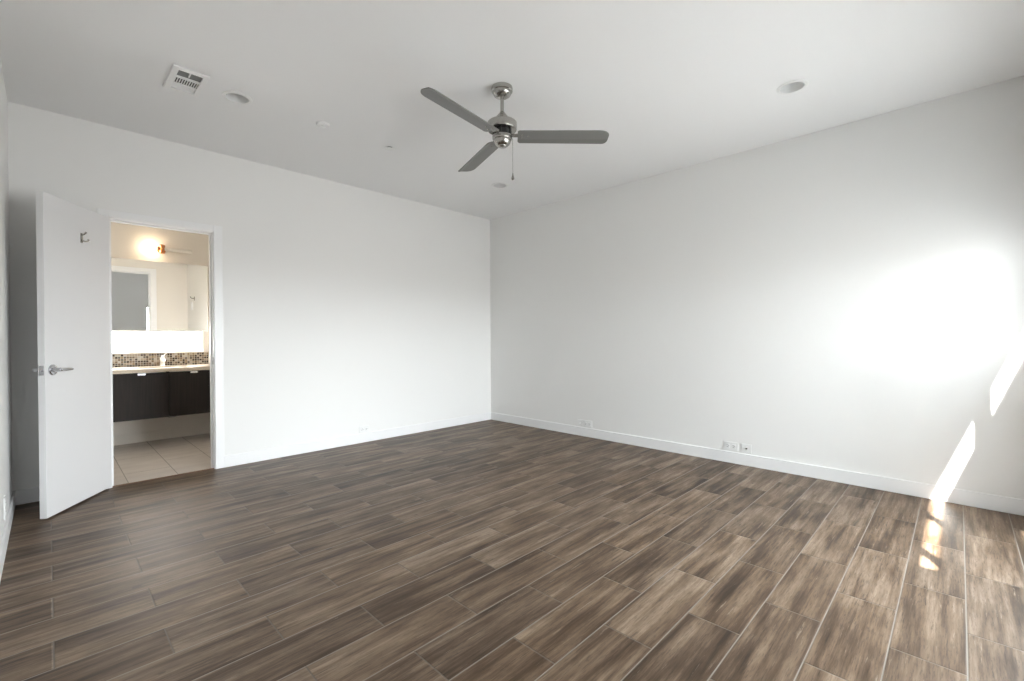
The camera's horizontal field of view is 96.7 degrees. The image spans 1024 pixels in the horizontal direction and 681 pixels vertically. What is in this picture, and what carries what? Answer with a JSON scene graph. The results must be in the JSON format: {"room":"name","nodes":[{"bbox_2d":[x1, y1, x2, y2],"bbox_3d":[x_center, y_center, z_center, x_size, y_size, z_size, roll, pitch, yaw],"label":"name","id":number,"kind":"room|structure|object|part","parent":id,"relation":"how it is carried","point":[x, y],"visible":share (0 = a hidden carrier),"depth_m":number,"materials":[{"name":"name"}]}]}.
{"room":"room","nodes":[
{"label":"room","id":0,"kind":"room"},
{"bbox_2d":[0,60,12,542],"bbox_3d":[-1.653,-0.297,1.285,5.021,3.150,0.120,0,1,44],"label":"wall","id":1,"kind":"structure","parent":0,"point":[6,488],"depth_m":2.69,"materials":[{"name":"white paint"}]},
{"bbox_2d":[3,495,5,519],"bbox_3d":[-2.791,0.919,2.505,0.074,0.118,0.008,0,1,44],"label":"electrical outlet","id":2,"kind":"object","parent":1,"relation":"attached to","point":[4,498],"visible":1,"depth_m":2.48,"materials":[{"name":"white plastic"}]},
{"bbox_2d":[0,491,14,580],"bbox_3d":[-1.625,1.077,1.367,4.951,0.100,0.013,0,1,44],"label":"baseboard","id":3,"kind":"structure","parent":1,"relation":"attached to","point":[6,532],"depth_m":2.49,"materials":[{"name":"white"}]},
{"bbox_2d":[111,222,209,435],"bbox_3d":[-4.414,-0.310,4.696,0.100,3.150,2.330,0,1,44],"label":"wall","id":4,"kind":"structure","parent":0,"point":[128,241],"depth_m":5.10,"materials":[{"name":"beige paint"}]},
{"bbox_2d":[112,331,201,352],"bbox_3d":[-4.299,0.017,4.835,0.030,0.243,1.683,0,1,44],"label":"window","id":5,"kind":"structure","parent":4,"relation":"in","point":[122,341],"depth_m":5.12,"materials":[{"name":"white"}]},
{"bbox_2d":[111,257,207,330],"bbox_3d":[-4.248,-0.488,4.780,0.019,0.777,1.785,0,1,44],"label":"wall mirror","id":6,"kind":"object","parent":4,"relation":"attached to","point":[146,295],"visible":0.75,"depth_m":5.08,"materials":[{"name":"beige mirror"}]},
{"bbox_2d":[112,352,207,366],"bbox_3d":[-4.405,0.217,4.628,0.010,0.140,2.235,0,1,44],"label":"backsplash","id":7,"kind":"structure","parent":4,"relation":"attached to","point":[146,359],"depth_m":5.07,"materials":[{"name":"tile"}]},
{"bbox_2d":[113,370,209,421],"bbox_3d":[-4.005,0.558,4.631,0.575,0.468,1.866,0,1,44],"label":"vanity cabinet","id":8,"kind":"object","parent":4,"relation":"attached to","point":[136,396],"visible":0.49,"depth_m":4.67,"materials":[{"name":"brown wood"}]},
{"bbox_3d":[-3.709,0.561,4.559,0.019,0.460,0.432,0,1,44],"label":"cabinet door","id":9,"kind":"part","parent":8,"relation":"part of","materials":[{"name":"brown wood"}]},
{"bbox_2d":[113,364,209,373],"bbox_3d":[-4.011,0.305,4.623,0.580,0.038,1.880,0,1,44],"label":"countertop","id":10,"kind":"structure","parent":8,"relation":"on","point":[168,368],"depth_m":4.75,"materials":[{"name":"beige stone"}]},
{"bbox_2d":[160,353,166,365],"bbox_3d":[-3.833,0.209,5.016,0.156,0.145,0.067,0,1,44],"label":"faucet","id":11,"kind":"object","parent":10,"relation":"on","point":[162,360],"visible":1,"depth_m":5.03,"materials":[{"name":"white metal"}]},
{"bbox_3d":[-3.404,0.557,4.870,0.019,0.460,0.432,0,1,44],"label":"cabinet door","id":12,"kind":"part","parent":8,"relation":"part of","materials":[{"name":"brown wood"}]},
{"bbox_2d":[113,425,209,445],"bbox_3d":[-4.367,1.065,4.667,0.012,0.100,2.330,0,1,44],"label":"baseboard","id":13,"kind":"structure","parent":4,"relation":"attached to","point":[204,429],"depth_m":5.09,"materials":[{"name":"beige paint"}]},
{"bbox_2d":[147,244,191,253],"bbox_3d":[-3.849,-1.016,5.120,0.110,0.095,0.404,0,1,44],"label":"vanity light","id":14,"kind":"object","parent":4,"relation":"attached to","point":[161,249],"visible":1,"depth_m":5.06,"materials":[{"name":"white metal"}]},
{"bbox_3d":[-3.950,-1.017,4.995,0.080,0.080,0.084,0,1,44],"label":"bulb","id":15,"kind":"part","parent":14,"relation":"part of","materials":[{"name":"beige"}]},
{"bbox_3d":[-3.786,-1.020,5.163,0.038,0.037,0.254,0,1,44],"label":"rod","id":16,"kind":"part","parent":14,"relation":"part of","materials":[{"name":"white metal"}]},
{"bbox_2d":[7,101,490,490],"bbox_3d":[-1.935,-0.321,4.669,0.120,3.150,4.558,0,1,44],"label":"wall","id":17,"kind":"structure","parent":0,"point":[346,308],"depth_m":4.40,"materials":[{"name":"white paint"}]},
{"bbox_2d":[15,487,39,504],"bbox_3d":[-3.234,1.071,3.253,0.013,0.100,0.428,0,1,44],"label":"baseboard","id":18,"kind":"structure","parent":17,"relation":"attached to","point":[23,496],"depth_m":3.14,"materials":[{"name":"white"}]},
{"bbox_2d":[32,191,110,518],"bbox_3d":[-2.989,0.091,3.129,0.165,2.034,0.651,0,0,-13],"label":"door","id":19,"kind":"structure","parent":17,"relation":"in","point":[72,240],"depth_m":3.05,"materials":[{"name":"white paint"}]},
{"bbox_3d":[-2.920,0.187,2.823,0.024,0.060,0.002,0,0,-13],"label":"latch plate","id":20,"kind":"part","parent":19,"relation":"part of","materials":[{"name":"silver metal"}]},
{"bbox_3d":[-2.873,0.185,2.941,0.023,0.023,0.119,0,0,-13],"label":"lever","id":21,"kind":"part","parent":19,"relation":"part of","materials":[{"name":"silver metal"}]},
{"bbox_2d":[97,208,223,488],"bbox_3d":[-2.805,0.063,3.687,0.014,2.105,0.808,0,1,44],"label":"trim","id":22,"kind":"structure","parent":17,"relation":"attached to","point":[217,230],"depth_m":3.94,"materials":[{"name":"white"}]},
{"bbox_2d":[224,412,490,466],"bbox_3d":[-1.406,1.048,5.117,0.013,0.100,3.176,0,1,44],"label":"baseboard","id":23,"kind":"structure","parent":17,"relation":"attached to","point":[272,453],"depth_m":4.74,"materials":[{"name":"white"}]},
{"bbox_2d":[359,425,368,432],"bbox_3d":[-1.599,0.958,4.923,0.008,0.070,0.116,0,1,44],"label":"electrical outlet","id":24,"kind":"object","parent":17,"relation":"attached to","point":[362,429],"visible":1,"depth_m":4.92,"materials":[{"name":"white plastic"}]},
{"bbox_2d":[0,420,1023,680],"bbox_3d":[-0.974,1.184,3.337,6.920,0.150,5.380,0,1,44],"label":"floor","id":25,"kind":"structure","parent":0,"point":[487,550],"depth_m":2.19,"materials":[{"name":"brown wood"}]},
{"bbox_2d":[113,468,213,486],"bbox_3d":[-2.822,1.123,3.716,0.016,0.024,0.666,0,1,44],"label":"threshold","id":26,"kind":"object","parent":25,"relation":"on","point":[210,468],"visible":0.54,"depth_m":3.69,"materials":[{"name":"brown metal"}]},
{"bbox_2d":[0,0,1023,219],"bbox_3d":[-0.107,-1.812,2.942,5.141,0.360,4.678,0,1,44],"label":"ceiling","id":27,"kind":"structure","parent":0,"point":[672,84],"depth_m":2.76,"materials":[{"name":"white paint"}]},
{"bbox_2d":[163,64,209,97],"bbox_3d":[-2.037,-1.679,2.845,0.330,0.135,0.185,0,1,44],"label":"ceiling vent","id":28,"kind":"object","parent":27,"relation":"in","point":[180,79],"visible":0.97,"depth_m":2.84,"materials":[{"name":"white plastic"}]},
{"bbox_2d":[221,90,251,104],"bbox_3d":[-1.838,-1.677,3.043,0.178,0.116,0.178,0,1,44],"label":"recessed light","id":29,"kind":"object","parent":27,"relation":"in","point":[236,97],"visible":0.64,"depth_m":3.08,"materials":[{"name":"white plastic"}]},
{"bbox_2d":[316,121,329,127],"bbox_3d":[-1.423,-1.621,3.425,0.094,0.018,0.094,0,1,44],"label":"ceiling sensor","id":30,"kind":"object","parent":27,"relation":"attached to","point":[322,124],"visible":1,"depth_m":3.40,"materials":[{"name":"white plastic"}]},
{"bbox_2d":[385,147,394,150],"bbox_3d":[-1.037,-1.626,3.858,0.080,0.016,0.080,0,1,44],"label":"sprinkler","id":31,"kind":"object","parent":27,"relation":"attached to","point":[386,148],"visible":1,"depth_m":3.85,"materials":[{"name":"grey"}]},
{"bbox_2d":[492,182,507,187],"bbox_3d":[-0.129,-1.698,4.819,0.178,0.116,0.178,0,1,44],"label":"recessed light","id":32,"kind":"object","parent":27,"relation":"in","point":[497,184],"visible":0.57,"depth_m":4.86,"materials":[{"name":"white plastic"}]},
{"bbox_2d":[421,82,608,179],"bbox_3d":[-0.176,-1.334,2.938,1.167,0.595,1.204,0,1,44],"label":"ceiling fan","id":33,"kind":"object","parent":27,"relation":"hanging from","point":[502,127],"visible":1,"depth_m":2.90,"materials":[{"name":"silver metal"}]},
{"bbox_3d":[-0.290,-1.312,2.616,0.128,0.016,0.590,10,6,34],"label":"blade","id":34,"kind":"part","parent":33,"relation":"part of","materials":[{"name":"silver metal"}]},
{"bbox_3d":[-0.239,-1.317,3.293,0.128,0.016,0.590,-9,4,-26],"label":"blade","id":35,"kind":"part","parent":33,"relation":"part of","materials":[{"name":"silver metal"}]},
{"bbox_3d":[0.332,-1.317,2.946,0.590,0.016,0.128,0,-8,-1],"label":"blade","id":36,"kind":"part","parent":33,"relation":"part of","materials":[{"name":"silver metal"}]},
{"bbox_2d":[776,79,808,94],"bbox_3d":[1.813,-1.693,2.943,0.178,0.116,0.178,0,1,44],"label":"recessed light","id":37,"kind":"object","parent":27,"relation":"in","point":[793,86],"visible":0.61,"depth_m":2.98,"materials":[{"name":"white plastic"}]},
{"bbox_2d":[490,76,1023,499],"bbox_3d":[1.495,-0.337,4.581,5.141,3.150,0.120,0,1,44],"label":"wall","id":38,"kind":"structure","parent":0,"point":[848,296],"depth_m":3.65,"materials":[{"name":"white paint"}]},
{"bbox_2d":[583,420,591,427],"bbox_3d":[0.854,0.942,5.136,0.116,0.076,0.008,0,1,44],"label":"electrical outlet","id":39,"kind":"object","parent":38,"relation":"attached to","point":[586,423],"visible":1,"depth_m":5.13,"materials":[{"name":"white plastic"}]},
{"bbox_2d":[724,441,737,450],"bbox_3d":[1.952,0.942,4.059,0.122,0.076,0.008,0,1,44],"label":"electrical outlet","id":40,"kind":"object","parent":38,"relation":"attached to","point":[733,446],"visible":1,"depth_m":4.06,"materials":[{"name":"white plastic"}]},
{"bbox_2d":[742,444,751,453],"bbox_3d":[2.042,0.942,3.964,0.080,0.076,0.018,0,1,44],"label":"wall plate","id":41,"kind":"object","parent":38,"relation":"attached to","point":[746,448],"visible":1,"depth_m":3.96,"materials":[{"name":"white plastic"}]},
{"bbox_2d":[491,412,1023,515],"bbox_3d":[1.473,1.039,4.526,4.951,0.100,0.013,0,1,44],"label":"baseboard","id":42,"kind":"structure","parent":38,"relation":"attached to","point":[1010,505],"depth_m":3.65,"materials":[{"name":"white"}]}
]}

